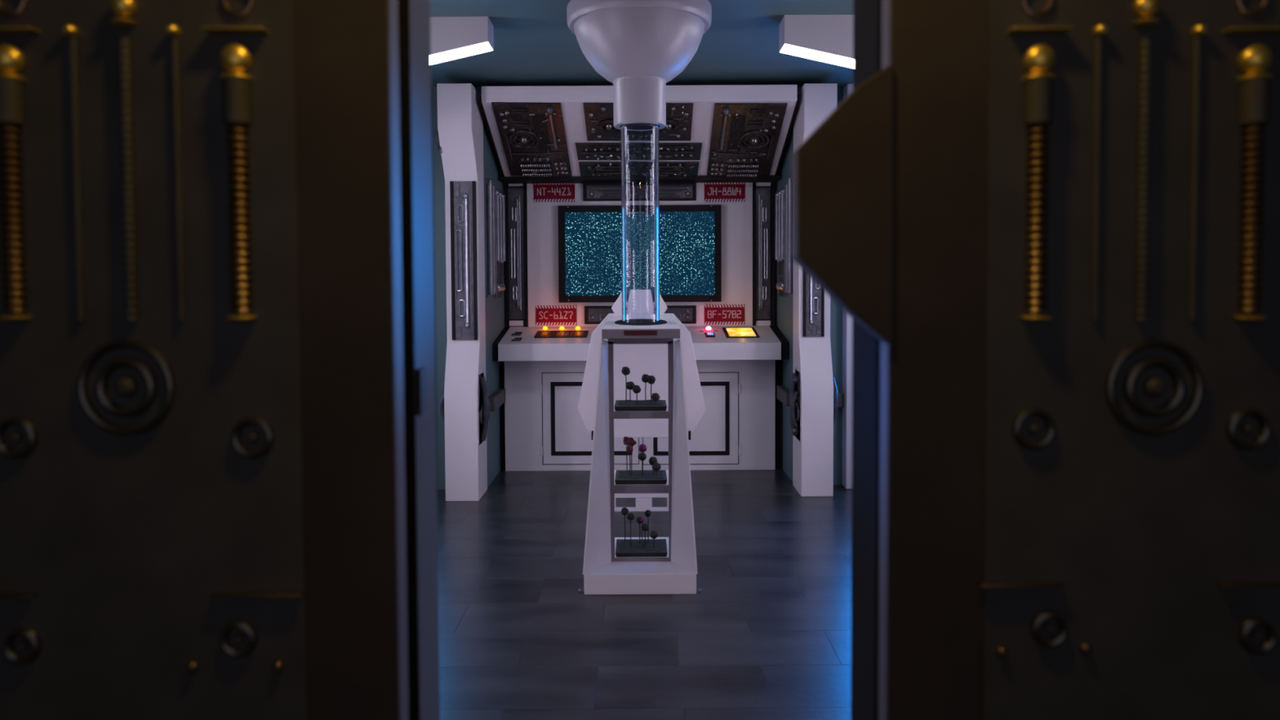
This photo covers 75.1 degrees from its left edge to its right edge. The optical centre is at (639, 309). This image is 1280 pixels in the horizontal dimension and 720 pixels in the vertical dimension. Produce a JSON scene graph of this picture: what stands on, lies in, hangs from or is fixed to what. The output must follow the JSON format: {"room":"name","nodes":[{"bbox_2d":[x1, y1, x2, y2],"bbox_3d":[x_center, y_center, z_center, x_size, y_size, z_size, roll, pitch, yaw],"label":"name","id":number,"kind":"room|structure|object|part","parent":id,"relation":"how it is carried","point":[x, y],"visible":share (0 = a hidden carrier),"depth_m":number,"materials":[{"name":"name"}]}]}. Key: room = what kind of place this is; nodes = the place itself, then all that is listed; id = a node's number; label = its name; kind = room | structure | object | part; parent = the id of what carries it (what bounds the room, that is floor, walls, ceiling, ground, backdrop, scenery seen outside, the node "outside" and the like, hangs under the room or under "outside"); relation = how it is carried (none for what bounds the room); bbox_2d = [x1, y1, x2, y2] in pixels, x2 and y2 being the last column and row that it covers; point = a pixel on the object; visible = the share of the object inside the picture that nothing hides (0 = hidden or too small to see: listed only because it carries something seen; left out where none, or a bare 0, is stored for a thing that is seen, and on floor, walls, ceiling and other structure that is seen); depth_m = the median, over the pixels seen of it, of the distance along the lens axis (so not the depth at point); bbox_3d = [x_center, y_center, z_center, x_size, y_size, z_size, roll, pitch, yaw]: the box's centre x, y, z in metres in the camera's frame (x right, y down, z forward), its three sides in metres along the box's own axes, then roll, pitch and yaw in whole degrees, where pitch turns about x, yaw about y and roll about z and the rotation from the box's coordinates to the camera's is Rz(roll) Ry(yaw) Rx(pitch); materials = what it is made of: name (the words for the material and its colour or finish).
{"room":"spaceship control room","nodes":[
{"label":"spaceship control room","id":0,"kind":"room"},
{"bbox_2d":[431,87,447,489],"bbox_3d":[-1.688,-0.132,5.824,0.825,2.775,0.150,0,2,0],"label":"wall","id":1,"kind":"structure","parent":0,"point":[438,180],"depth_m":5.75,"materials":[{"name":"teal paint"}]},
{"bbox_2d":[475,87,506,487],"bbox_3d":[-1.151,-0.152,6.303,0.249,2.775,1.110,0,2,0],"label":"wall","id":2,"kind":"structure","parent":0,"point":[494,195],"depth_m":6.03,"materials":[{"name":"teal paint"}]},
{"bbox_3d":[-1.075,-0.502,5.946,0.006,0.840,0.240,0,2,0],"label":"relief panel","id":3,"kind":"part","parent":2,"relation":"part of","materials":[{"name":"grey metal"}]},
{"bbox_2d":[488,388,505,411],"bbox_3d":[-1.044,0.659,6.066,0.055,0.100,0.480,0,2,0],"label":"handrail","id":4,"kind":"object","parent":2,"relation":"attached to","point":[497,398],"visible":0.8,"depth_m":5.96,"materials":[{"name":"grey metal"}]},
{"bbox_3d":[-1.073,-0.160,6.308,0.006,0.150,0.300,0,2,0],"label":"relief panel","id":5,"kind":"part","parent":2,"relation":"part of","materials":[{"name":"grey metal"}]},
{"bbox_3d":[-1.075,-0.574,6.294,0.006,0.660,0.380,0,2,0],"label":"relief panel","id":6,"kind":"part","parent":2,"relation":"part of","materials":[{"name":"grey metal"}]},
{"bbox_2d":[430,0,853,87],"bbox_3d":[-0.008,-1.477,2.600,4.200,0.120,8.700,0,2,0],"label":"ceiling","id":7,"kind":"structure","parent":0,"point":[535,44],"depth_m":4.83,"materials":[{"name":"teal paint"}]},
{"bbox_2d":[430,16,493,64],"bbox_3d":[-1.429,-1.253,4.262,1.336,0.428,0.157,0,2,0],"label":"ceiling lamp","id":8,"kind":"object","parent":7,"relation":"attached to","point":[452,37],"visible":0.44,"depth_m":4.18,"materials":[{"name":"white paint"}]},
{"bbox_2d":[431,41,493,64],"bbox_3d":[-1.430,-1.190,4.264,1.332,0.302,0.149,0,2,0],"label":"diffuser","id":9,"kind":"object","parent":8,"relation":"attached to","point":[441,51],"depth_m":4.21,"materials":[{"name":"white plastic"}]},
{"bbox_2d":[566,0,711,129],"bbox_3d":[-0.002,-1.178,4.061,0.702,0.574,0.702,0,2,0],"label":"dome","id":10,"kind":"object","parent":7,"relation":"hanging from","point":[638,46],"visible":0.98,"depth_m":3.87,"materials":[{"name":"grey"}]},
{"bbox_2d":[573,6,704,83],"bbox_3d":[-0.003,-1.272,4.058,0.646,0.350,0.646,0,2,0],"label":"bowl","id":11,"kind":"object","parent":10,"relation":"attached to","point":[623,44],"depth_m":3.85,"materials":[{"name":"grey plastic"}]},
{"bbox_2d":[778,14,853,68],"bbox_3d":[1.404,-1.257,4.263,1.359,0.451,0.157,0,2,0],"label":"ceiling lamp","id":12,"kind":"object","parent":7,"relation":"attached to","point":[827,38],"visible":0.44,"depth_m":4.18,"materials":[{"name":"white paint"}]},
{"bbox_2d":[780,44,853,68],"bbox_3d":[1.406,-1.185,4.265,1.355,0.307,0.149,0,2,0],"label":"diffuser","id":13,"kind":"object","parent":12,"relation":"attached to","point":[842,55],"depth_m":4.20,"materials":[{"name":"white plastic"}]},
{"bbox_2d":[436,468,851,719],"bbox_3d":[0.007,1.416,2.701,4.200,0.120,8.700,0,2,0],"label":"floor","id":14,"kind":"structure","parent":0,"point":[766,635],"depth_m":3.61,"materials":[{"name":"stone"}]},
{"bbox_2d":[0,0,439,719],"bbox_3d":[-1.106,0.032,0.982,1.689,2.760,0.210,0,2,0],"label":"door","id":15,"kind":"structure","parent":14,"relation":"on","point":[218,453],"depth_m":0.90,"materials":[{"name":"black metal"}]},
{"bbox_3d":[-0.669,-0.264,0.881,0.032,0.031,0.024,0,2,0],"label":"knob","id":16,"kind":"part","parent":15,"relation":"part of","materials":[{"name":"gold metal"}]},
{"bbox_3d":[-0.546,-0.321,0.880,0.024,0.024,0.018,0,2,0],"label":"knob","id":17,"kind":"part","parent":15,"relation":"part of","materials":[{"name":"gold metal"}]},
{"bbox_3d":[-1.133,0.037,0.899,1.533,2.735,0.003,0,2,0],"label":"relief panel","id":18,"kind":"part","parent":15,"relation":"part of","materials":[{"name":"black metal"}]},
{"bbox_3d":[-0.427,-0.264,0.881,0.032,0.031,0.024,0,2,0],"label":"knob","id":19,"kind":"part","parent":15,"relation":"part of","materials":[{"name":"gold metal"}]},
{"bbox_3d":[-1.109,0.030,1.037,1.683,2.760,0.099,0,2,0],"label":"plate","id":20,"kind":"part","parent":15,"relation":"part of","materials":[{"name":"grey metal"}]},
{"bbox_2d":[434,83,489,501],"bbox_3d":[-1.178,-0.092,5.555,0.317,2.709,0.390,0,2,0],"label":"pillar","id":21,"kind":"structure","parent":14,"relation":"on","point":[464,403],"depth_m":5.50,"materials":[{"name":"white paint"}]},
{"bbox_3d":[-1.166,-0.320,5.528,0.168,1.051,0.012,0,2,0],"label":"relief panel","id":22,"kind":"part","parent":21,"relation":"part of","materials":[{"name":"grey metal"}]},
{"bbox_3d":[-1.069,0.665,5.601,0.008,0.470,0.190,0,2,0],"label":"relief panel","id":23,"kind":"part","parent":21,"relation":"part of","materials":[{"name":"grey metal"}]},
{"bbox_2d":[492,324,789,471],"bbox_3d":[0.009,0.680,6.388,2.154,1.096,0.680,0,2,0],"label":"control console","id":24,"kind":"object","parent":14,"relation":"on","point":[542,369],"visible":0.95,"depth_m":6.32,"materials":[{"name":"white paint"}]},
{"bbox_3d":[-0.375,0.830,6.322,0.724,0.693,0.010,0,2,0],"label":"cabinet door","id":25,"kind":"part","parent":24,"relation":"part of","materials":[{"name":"white paint"}]},
{"bbox_2d":[503,174,775,327],"bbox_3d":[0.000,-0.438,6.601,2.140,1.244,0.096,0,2,0],"label":"wall","id":26,"kind":"structure","parent":24,"relation":"on","point":[748,227],"depth_m":6.59,"materials":[{"name":"white paint"}]},
{"bbox_3d":[-1.054,-0.432,6.593,0.032,1.244,0.032,0,2,0],"label":"black rail","id":27,"kind":"part","parent":26,"relation":"part of","materials":[{"name":"black metal"}]},
{"bbox_3d":[-0.981,-0.440,6.603,0.127,1.041,0.012,0,2,0],"label":"relief panel","id":28,"kind":"part","parent":26,"relation":"part of","materials":[{"name":"grey metal"}]},
{"bbox_3d":[-0.904,-0.433,6.593,0.026,1.244,0.032,0,2,0],"label":"black rail","id":29,"kind":"part","parent":26,"relation":"part of","materials":[{"name":"black metal"}]},
{"bbox_2d":[533,183,574,202],"bbox_3d":[-0.675,-0.924,6.568,0.325,0.160,0.007,0,2,0],"label":"sign","id":30,"kind":"object","parent":26,"relation":"attached to","point":[543,193],"visible":0.83,"depth_m":6.57,"materials":[{"name":"red paint"}]},
{"bbox_2d":[535,305,577,325],"bbox_3d":[-0.664,0.050,6.602,0.325,0.157,0.007,0,2,0],"label":"sign","id":31,"kind":"object","parent":26,"relation":"attached to","point":[545,315],"visible":1,"depth_m":6.60,"materials":[{"name":"red paint"}]},
{"bbox_3d":[-0.003,-0.923,6.564,0.889,0.142,0.012,0,2,0],"label":"relief panel","id":32,"kind":"part","parent":26,"relation":"part of","materials":[{"name":"grey metal"}]},
{"bbox_2d":[557,204,721,302],"bbox_3d":[-0.001,-0.434,6.558,1.278,0.760,0.061,0,2,0],"label":"monitor","id":33,"kind":"object","parent":26,"relation":"attached to","point":[589,237],"visible":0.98,"depth_m":6.55,"materials":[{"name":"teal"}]},
{"bbox_3d":[0.003,0.044,6.598,0.883,0.144,0.012,0,2,0],"label":"relief panel","id":34,"kind":"part","parent":26,"relation":"part of","materials":[{"name":"grey metal"}]},
{"bbox_2d":[704,304,744,324],"bbox_3d":[0.670,0.043,6.602,0.320,0.160,0.007,0,2,0],"label":"sign","id":35,"kind":"object","parent":26,"relation":"attached to","point":[714,314],"visible":1,"depth_m":6.60,"materials":[{"name":"red paint"}]},
{"bbox_2d":[704,182,745,201],"bbox_3d":[0.668,-0.926,6.568,0.321,0.161,0.007,0,2,0],"label":"sign","id":36,"kind":"object","parent":26,"relation":"attached to","point":[713,192],"visible":0.94,"depth_m":6.57,"materials":[{"name":"red paint"}]},
{"bbox_3d":[0.903,-0.443,6.593,0.024,1.244,0.032,0,2,0],"label":"black rail","id":37,"kind":"part","parent":26,"relation":"part of","materials":[{"name":"black metal"}]},
{"bbox_3d":[0.975,-0.440,6.603,0.116,1.041,0.012,0,2,0],"label":"relief panel","id":38,"kind":"part","parent":26,"relation":"part of","materials":[{"name":"grey metal"}]},
{"bbox_3d":[1.054,-0.443,6.593,0.032,1.244,0.032,0,2,0],"label":"black rail","id":39,"kind":"part","parent":26,"relation":"part of","materials":[{"name":"black metal"}]},
{"bbox_3d":[0.384,0.830,6.322,0.721,0.693,0.010,0,2,0],"label":"cabinet door","id":40,"kind":"part","parent":24,"relation":"part of","materials":[{"name":"white paint"}]},
{"bbox_3d":[0.767,0.178,6.347,0.198,0.011,0.274,0,11,0],"label":"lit panel","id":41,"kind":"part","parent":24,"relation":"part of","materials":[{"name":"yellow plastic"}]},
{"bbox_3d":[0.766,0.179,6.350,0.247,0.008,0.340,0,11,0],"label":"lit panel frame","id":42,"kind":"part","parent":24,"relation":"part of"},
{"bbox_2d":[577,293,705,595],"bbox_3d":[0.009,0.604,4.234,0.703,1.397,0.850,0,2,0],"label":"pedestal","id":43,"kind":"object","parent":14,"relation":"on","point":[663,349],"visible":0.87,"depth_m":3.97,"materials":[{"name":"white paint"}]},
{"bbox_3d":[-0.003,-0.024,4.620,0.311,0.169,0.033,0,2,0],"label":"plate","id":44,"kind":"part","parent":43,"relation":"part of","materials":[{"name":"white paint"}]},
{"bbox_2d":[620,123,659,323],"bbox_3d":[0.001,-0.470,4.086,0.188,1.088,0.188,0,2,0],"label":"tube","id":45,"kind":"object","parent":43,"relation":"on","point":[639,142],"visible":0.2,"depth_m":4.01,"materials":[{"name":"clear glass"}]},
{"bbox_3d":[0.003,0.144,3.982,0.314,0.045,0.020,0,2,0],"label":"rail","id":46,"kind":"part","parent":43,"relation":"part of","materials":[{"name":"grey metal"}]},
{"bbox_2d":[614,470,666,484],"bbox_3d":[0.005,0.828,4.124,0.252,0.028,0.212,0,2,0],"label":"tray","id":47,"kind":"object","parent":43,"relation":"on","point":[622,477],"visible":0.97,"depth_m":4.06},
{"bbox_2d":[622,436,629,472],"bbox_3d":[-0.062,0.729,4.163,0.043,0.188,0.038,0,2,0],"label":"flower","id":48,"kind":"object","parent":47,"relation":"on","point":[625,438],"visible":0.61,"depth_m":4.16,"materials":[{"name":"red plant"}]},
{"bbox_3d":[-0.065,0.745,4.164,0.007,0.156,0.006,0,2,0],"label":"stem","id":49,"kind":"part","parent":48,"relation":"part of","materials":[{"name":"black"}]},
{"bbox_2d":[626,445,633,476],"bbox_3d":[-0.051,0.746,4.068,0.036,0.160,0.035,0,2,0],"label":"flower","id":50,"kind":"object","parent":47,"relation":"on","point":[629,449],"visible":1,"depth_m":4.06,"materials":[{"name":"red plant"}]},
{"bbox_3d":[-0.049,0.761,4.068,0.007,0.132,0.006,0,2,0],"label":"stem","id":51,"kind":"part","parent":50,"relation":"part of","materials":[{"name":"black"}]},
{"bbox_2d":[626,437,636,475],"bbox_3d":[-0.042,0.729,4.110,0.048,0.191,0.035,0,2,21],"label":"flower","id":52,"kind":"object","parent":47,"relation":"on","point":[631,442],"visible":0.94,"depth_m":4.10,"materials":[{"name":"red plant"}]},
{"bbox_2d":[637,452,646,475],"bbox_3d":[0.011,0.765,4.101,0.044,0.120,0.043,0,2,0],"label":"flower","id":53,"kind":"object","parent":47,"relation":"on","point":[642,456],"visible":1,"depth_m":4.09,"materials":[{"name":"black plant"}]},
{"bbox_2d":[638,444,646,469],"bbox_3d":[0.013,0.747,4.142,0.042,0.153,0.043,0,2,0],"label":"flower","id":54,"kind":"object","parent":47,"relation":"on","point":[642,447],"visible":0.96,"depth_m":4.13,"materials":[{"name":"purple plant"}]},
{"bbox_2d":[648,456,657,474],"bbox_3d":[0.065,0.777,4.122,0.043,0.094,0.044,0,2,0],"label":"flower","id":55,"kind":"object","parent":47,"relation":"on","point":[652,460],"visible":0.84,"depth_m":4.11,"materials":[{"name":"black plant"}]},
{"bbox_2d":[652,462,661,475],"bbox_3d":[0.080,0.789,4.080,0.045,0.073,0.041,0,2,0],"label":"flower","id":56,"kind":"object","parent":47,"relation":"on","point":[656,467],"visible":1,"depth_m":4.07,"materials":[{"name":"black plant"}]},
{"bbox_2d":[614,400,666,410],"bbox_3d":[0.003,0.472,4.112,0.252,0.028,0.212,0,2,0],"label":"tray","id":57,"kind":"object","parent":43,"relation":"on","point":[620,405],"visible":0.97,"depth_m":4.03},
{"bbox_2d":[621,366,630,403],"bbox_3d":[-0.069,0.375,4.077,0.042,0.188,0.044,0,2,0],"label":"flower","id":58,"kind":"object","parent":57,"relation":"on","point":[625,371],"visible":0.98,"depth_m":4.07,"materials":[{"name":"black plant"}]},
{"bbox_3d":[-0.068,0.392,4.077,0.006,0.154,0.006,0,2,0],"label":"stem","id":59,"kind":"part","parent":58,"relation":"part of","materials":[{"name":"black"}]},
{"bbox_2d":[626,381,634,401],"bbox_3d":[-0.048,0.413,4.130,0.045,0.109,0.044,0,2,0],"label":"flower","id":60,"kind":"object","parent":57,"relation":"on","point":[630,384],"visible":0.8,"depth_m":4.12,"materials":[{"name":"black plant"}]},
{"bbox_2d":[632,385,640,404],"bbox_3d":[-0.016,0.420,4.067,0.042,0.099,0.040,1,3,41],"label":"flower","id":61,"kind":"object","parent":57,"relation":"on","point":[636,388],"visible":0.96,"depth_m":4.05,"materials":[{"name":"black plant"}]},
{"bbox_2d":[641,373,648,401],"bbox_3d":[0.029,0.395,4.141,0.043,0.144,0.041,0,2,0],"label":"flower","id":62,"kind":"object","parent":57,"relation":"on","point":[644,378],"visible":0.82,"depth_m":4.13,"materials":[{"name":"black plant"}]},
{"bbox_2d":[647,375,655,403],"bbox_3d":[0.056,0.396,4.088,0.043,0.144,0.044,0,2,0],"label":"flower","id":63,"kind":"object","parent":57,"relation":"on","point":[651,379],"visible":0.96,"depth_m":4.07,"materials":[{"name":"black plant"}]},
{"bbox_2d":[651,392,659,403],"bbox_3d":[0.076,0.439,4.068,0.040,0.061,0.041,-2,3,-41],"label":"flower","id":64,"kind":"object","parent":57,"relation":"on","point":[655,397],"visible":0.99,"depth_m":4.05,"materials":[{"name":"black plant"}]},
{"bbox_3d":[0.008,1.218,4.017,0.310,0.036,0.020,0,2,0],"label":"cross rail","id":65,"kind":"part","parent":43,"relation":"part of","materials":[{"name":"grey metal"}]},
{"bbox_3d":[0.006,0.865,4.005,0.310,0.037,0.020,0,2,0],"label":"cross rail","id":66,"kind":"part","parent":43,"relation":"part of","materials":[{"name":"grey metal"}]},
{"bbox_3d":[0.004,0.507,3.992,0.310,0.034,0.020,0,2,0],"label":"cross rail","id":67,"kind":"part","parent":43,"relation":"part of","materials":[{"name":"grey metal"}]},
{"bbox_2d":[613,469,668,484],"bbox_3d":[0.006,0.847,4.173,0.310,0.011,0.318,0,2,0],"label":"shelf","id":68,"kind":"object","parent":43,"relation":"attached to","point":[667,470],"depth_m":4.03,"materials":[{"name":"white paint"}]},
{"bbox_2d":[613,401,668,411],"bbox_3d":[0.004,0.491,4.161,0.310,0.011,0.318,0,2,0],"label":"shelf","id":69,"kind":"object","parent":43,"relation":"attached to","point":[667,402],"depth_m":4.01,"materials":[{"name":"white paint"}]},
{"bbox_2d":[615,538,667,556],"bbox_3d":[0.007,1.182,4.136,0.252,0.028,0.212,0,2,0],"label":"tray","id":70,"kind":"object","parent":43,"relation":"on","point":[622,549],"visible":0.98,"depth_m":4.09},
{"bbox_2d":[621,506,628,543],"bbox_3d":[-0.075,1.083,4.154,0.038,0.189,0.038,0,2,0],"label":"flower","id":71,"kind":"object","parent":70,"relation":"on","point":[624,511],"visible":1,"depth_m":4.14,"materials":[{"name":"black plant"}]},
{"bbox_3d":[-0.075,1.098,4.155,0.006,0.159,0.006,0,2,0],"label":"stem","id":72,"kind":"part","parent":71,"relation":"part of","materials":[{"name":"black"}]},
{"bbox_2d":[626,512,634,546],"bbox_3d":[-0.046,1.092,4.112,0.035,0.174,0.036,1,3,41],"label":"flower","id":73,"kind":"object","parent":70,"relation":"on","point":[630,516],"visible":1,"depth_m":4.10,"materials":[{"name":"black plant"}]},
{"bbox_3d":[-0.046,1.107,4.112,0.005,0.145,0.006,0,2,0],"label":"stem","id":74,"kind":"part","parent":73,"relation":"part of","materials":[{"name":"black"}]},
{"bbox_2d":[636,516,641,543],"bbox_3d":[-0.001,1.107,4.155,0.033,0.141,0.033,0,2,0],"label":"flower","id":75,"kind":"object","parent":70,"relation":"on","point":[638,519],"visible":0.86,"depth_m":4.15,"materials":[{"name":"black plant"}]},
{"bbox_3d":[-0.001,1.120,4.156,0.006,0.114,0.006,0,2,0],"label":"stem","id":76,"kind":"part","parent":75,"relation":"part of","materials":[{"name":"black"}]},
{"bbox_2d":[640,518,644,547],"bbox_3d":[0.013,1.103,4.091,0.018,0.154,0.018,0,2,0],"label":"flower","id":77,"kind":"object","parent":70,"relation":"on","point":[642,519],"visible":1,"depth_m":4.09,"materials":[{"name":"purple plant"}]},
{"bbox_3d":[0.012,1.110,4.091,0.007,0.139,0.006,0,2,0],"label":"stem","id":78,"kind":"part","parent":77,"relation":"part of","materials":[{"name":"black"}]},
{"bbox_2d":[640,523,648,546],"bbox_3d":[0.025,1.119,4.113,0.037,0.120,0.037,-2,3,-41],"label":"flower","id":79,"kind":"object","parent":70,"relation":"on","point":[646,526],"visible":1,"depth_m":4.10,"materials":[{"name":"black plastic"}]},
{"bbox_2d":[644,510,651,542],"bbox_3d":[0.040,1.091,4.176,0.033,0.170,0.032,0,2,21],"label":"flower","id":80,"kind":"object","parent":70,"relation":"on","point":[647,513],"visible":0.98,"depth_m":4.17,"materials":[{"name":"black plant"}]},
{"bbox_3d":[0.041,1.105,4.176,0.006,0.144,0.006,0,2,0],"label":"stem","id":81,"kind":"part","parent":80,"relation":"part of","materials":[{"name":"black"}]},
{"bbox_2d":[649,530,657,547],"bbox_3d":[0.069,1.134,4.092,0.039,0.091,0.040,0,2,0],"label":"flower","id":82,"kind":"object","parent":70,"relation":"on","point":[654,534],"visible":1,"depth_m":4.08,"materials":[{"name":"black plastic"}]},
{"bbox_2d":[614,537,668,557],"bbox_3d":[0.008,1.201,4.186,0.310,0.011,0.318,0,2,0],"label":"shelf","id":83,"kind":"object","parent":43,"relation":"attached to","point":[615,538],"depth_m":4.28,"materials":[{"name":"white paint"}]},
{"bbox_2d":[789,83,837,496],"bbox_3d":[1.175,-0.109,5.625,0.311,2.713,0.391,0,2,0],"label":"pillar","id":84,"kind":"structure","parent":14,"relation":"on","point":[813,390],"depth_m":5.55,"materials":[{"name":"white paint"}]},
{"bbox_3d":[1.077,0.652,5.671,0.008,0.470,0.190,0,2,0],"label":"relief panel","id":85,"kind":"part","parent":84,"relation":"part of","materials":[{"name":"grey metal"}]},
{"bbox_3d":[1.165,-0.335,5.597,0.141,1.042,0.012,0,2,0],"label":"relief panel","id":86,"kind":"part","parent":84,"relation":"part of","materials":[{"name":"grey metal"}]},
{"bbox_2d":[791,0,1279,719],"bbox_3d":[1.060,0.021,0.969,1.781,2.760,0.185,0,2,0],"label":"door","id":87,"kind":"structure","parent":14,"relation":"on","point":[1047,232],"depth_m":0.90,"materials":[{"name":"black metal"}]},
{"bbox_3d":[1.110,0.019,1.006,1.680,2.760,0.110,0,2,0],"label":"plate","id":88,"kind":"part","parent":87,"relation":"part of","materials":[{"name":"black metal"}]},
{"bbox_3d":[0.422,-0.264,0.881,0.032,0.031,0.024,0,2,0],"label":"knob","id":89,"kind":"part","parent":87,"relation":"part of","materials":[{"name":"gold metal"}]},
{"bbox_3d":[1.137,0.025,0.899,1.526,2.735,0.003,0,2,0],"label":"relief panel","id":90,"kind":"part","parent":87,"relation":"part of","materials":[{"name":"black metal"}]},
{"bbox_3d":[0.535,-0.321,0.880,0.024,0.024,0.018,0,2,0],"label":"knob","id":91,"kind":"part","parent":87,"relation":"part of","materials":[{"name":"gold metal"}]},
{"bbox_3d":[0.650,-0.264,0.881,0.032,0.031,0.024,0,2,0],"label":"knob","id":92,"kind":"part","parent":87,"relation":"part of","materials":[{"name":"gold metal"}]},
{"bbox_2d":[774,87,800,481],"bbox_3d":[1.160,-0.165,6.338,0.249,2.775,1.040,0,2,0],"label":"wall","id":93,"kind":"structure","parent":0,"point":[783,199],"depth_m":6.14,"materials":[{"name":"teal paint"}]},
{"bbox_3d":[1.079,-0.586,6.294,0.006,0.660,0.380,0,2,0],"label":"relief panel","id":94,"kind":"part","parent":93,"relation":"part of","materials":[{"name":"grey metal"}]},
{"bbox_2d":[776,385,789,406],"bbox_3d":[1.061,0.632,6.096,0.055,0.100,0.420,0,2,0],"label":"handrail","id":95,"kind":"object","parent":93,"relation":"attached to","point":[782,392],"visible":0.76,"depth_m":6.04,"materials":[{"name":"grey metal"}]},
{"bbox_3d":[1.081,-0.171,6.308,0.006,0.150,0.300,0,2,0],"label":"relief panel","id":96,"kind":"part","parent":93,"relation":"part of","materials":[{"name":"grey metal"}]},
{"bbox_2d":[830,87,843,484],"bbox_3d":[1.692,-0.152,5.894,0.815,2.775,0.150,0,2,0],"label":"wall","id":97,"kind":"structure","parent":0,"point":[836,311],"depth_m":5.84,"materials":[{"name":"teal paint"}]},
{"bbox_2d":[837,392,844,408],"bbox_3d":[1.387,0.635,5.816,0.061,0.100,0.060,0,2,0],"label":"handrail","id":98,"kind":"object","parent":97,"relation":"attached to","point":[840,395],"visible":0.56,"depth_m":5.79,"materials":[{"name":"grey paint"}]},
{"bbox_2d":[841,83,853,488],"bbox_3d":[1.450,-0.146,5.759,0.075,2.775,0.120,0,2,0],"label":"trim","id":99,"kind":"structure","parent":97,"relation":"attached to","point":[848,88],"depth_m":5.74,"materials":[{"name":"white paint"}]},
{"bbox_3d":[0.004,-0.179,6.918,2.400,2.775,0.120,0,2,0],"label":"wall","id":100,"kind":"structure","parent":0,"visible":0},
{"bbox_2d":[480,84,799,183],"bbox_3d":[-0.001,-1.229,6.121,2.152,0.503,1.395,0,2,0],"label":"overhead control panel","id":101,"kind":"object","parent":100,"relation":"attached to","point":[711,133],"visible":0.84,"depth_m":5.74,"materials":[{"name":"white paint"}]},
{"bbox_3d":[-0.747,-1.175,5.864,0.462,0.013,0.947,0,-21,0],"label":"relief panel","id":102,"kind":"part","parent":101,"relation":"part of","materials":[{"name":"brown metal"}]},
{"bbox_3d":[-0.007,-1.263,5.641,0.725,0.013,0.450,0,-21,0],"label":"relief panel","id":103,"kind":"part","parent":101,"relation":"part of","materials":[{"name":"brown metal"}]},
{"bbox_3d":[-0.009,-1.132,5.987,0.895,0.013,0.229,0,-21,0],"label":"relief panel","id":104,"kind":"part","parent":101,"relation":"part of","materials":[{"name":"brown metal"}]},
{"bbox_3d":[-0.007,-1.044,6.219,0.887,0.013,0.208,0,-21,0],"label":"relief panel","id":105,"kind":"part","parent":101,"relation":"part of","materials":[{"name":"brown metal"}]},
{"bbox_3d":[0.734,-1.177,5.879,0.490,0.013,0.936,0,-21,0],"label":"relief panel","id":106,"kind":"part","parent":101,"relation":"part of","materials":[{"name":"brown metal"}]}
]}

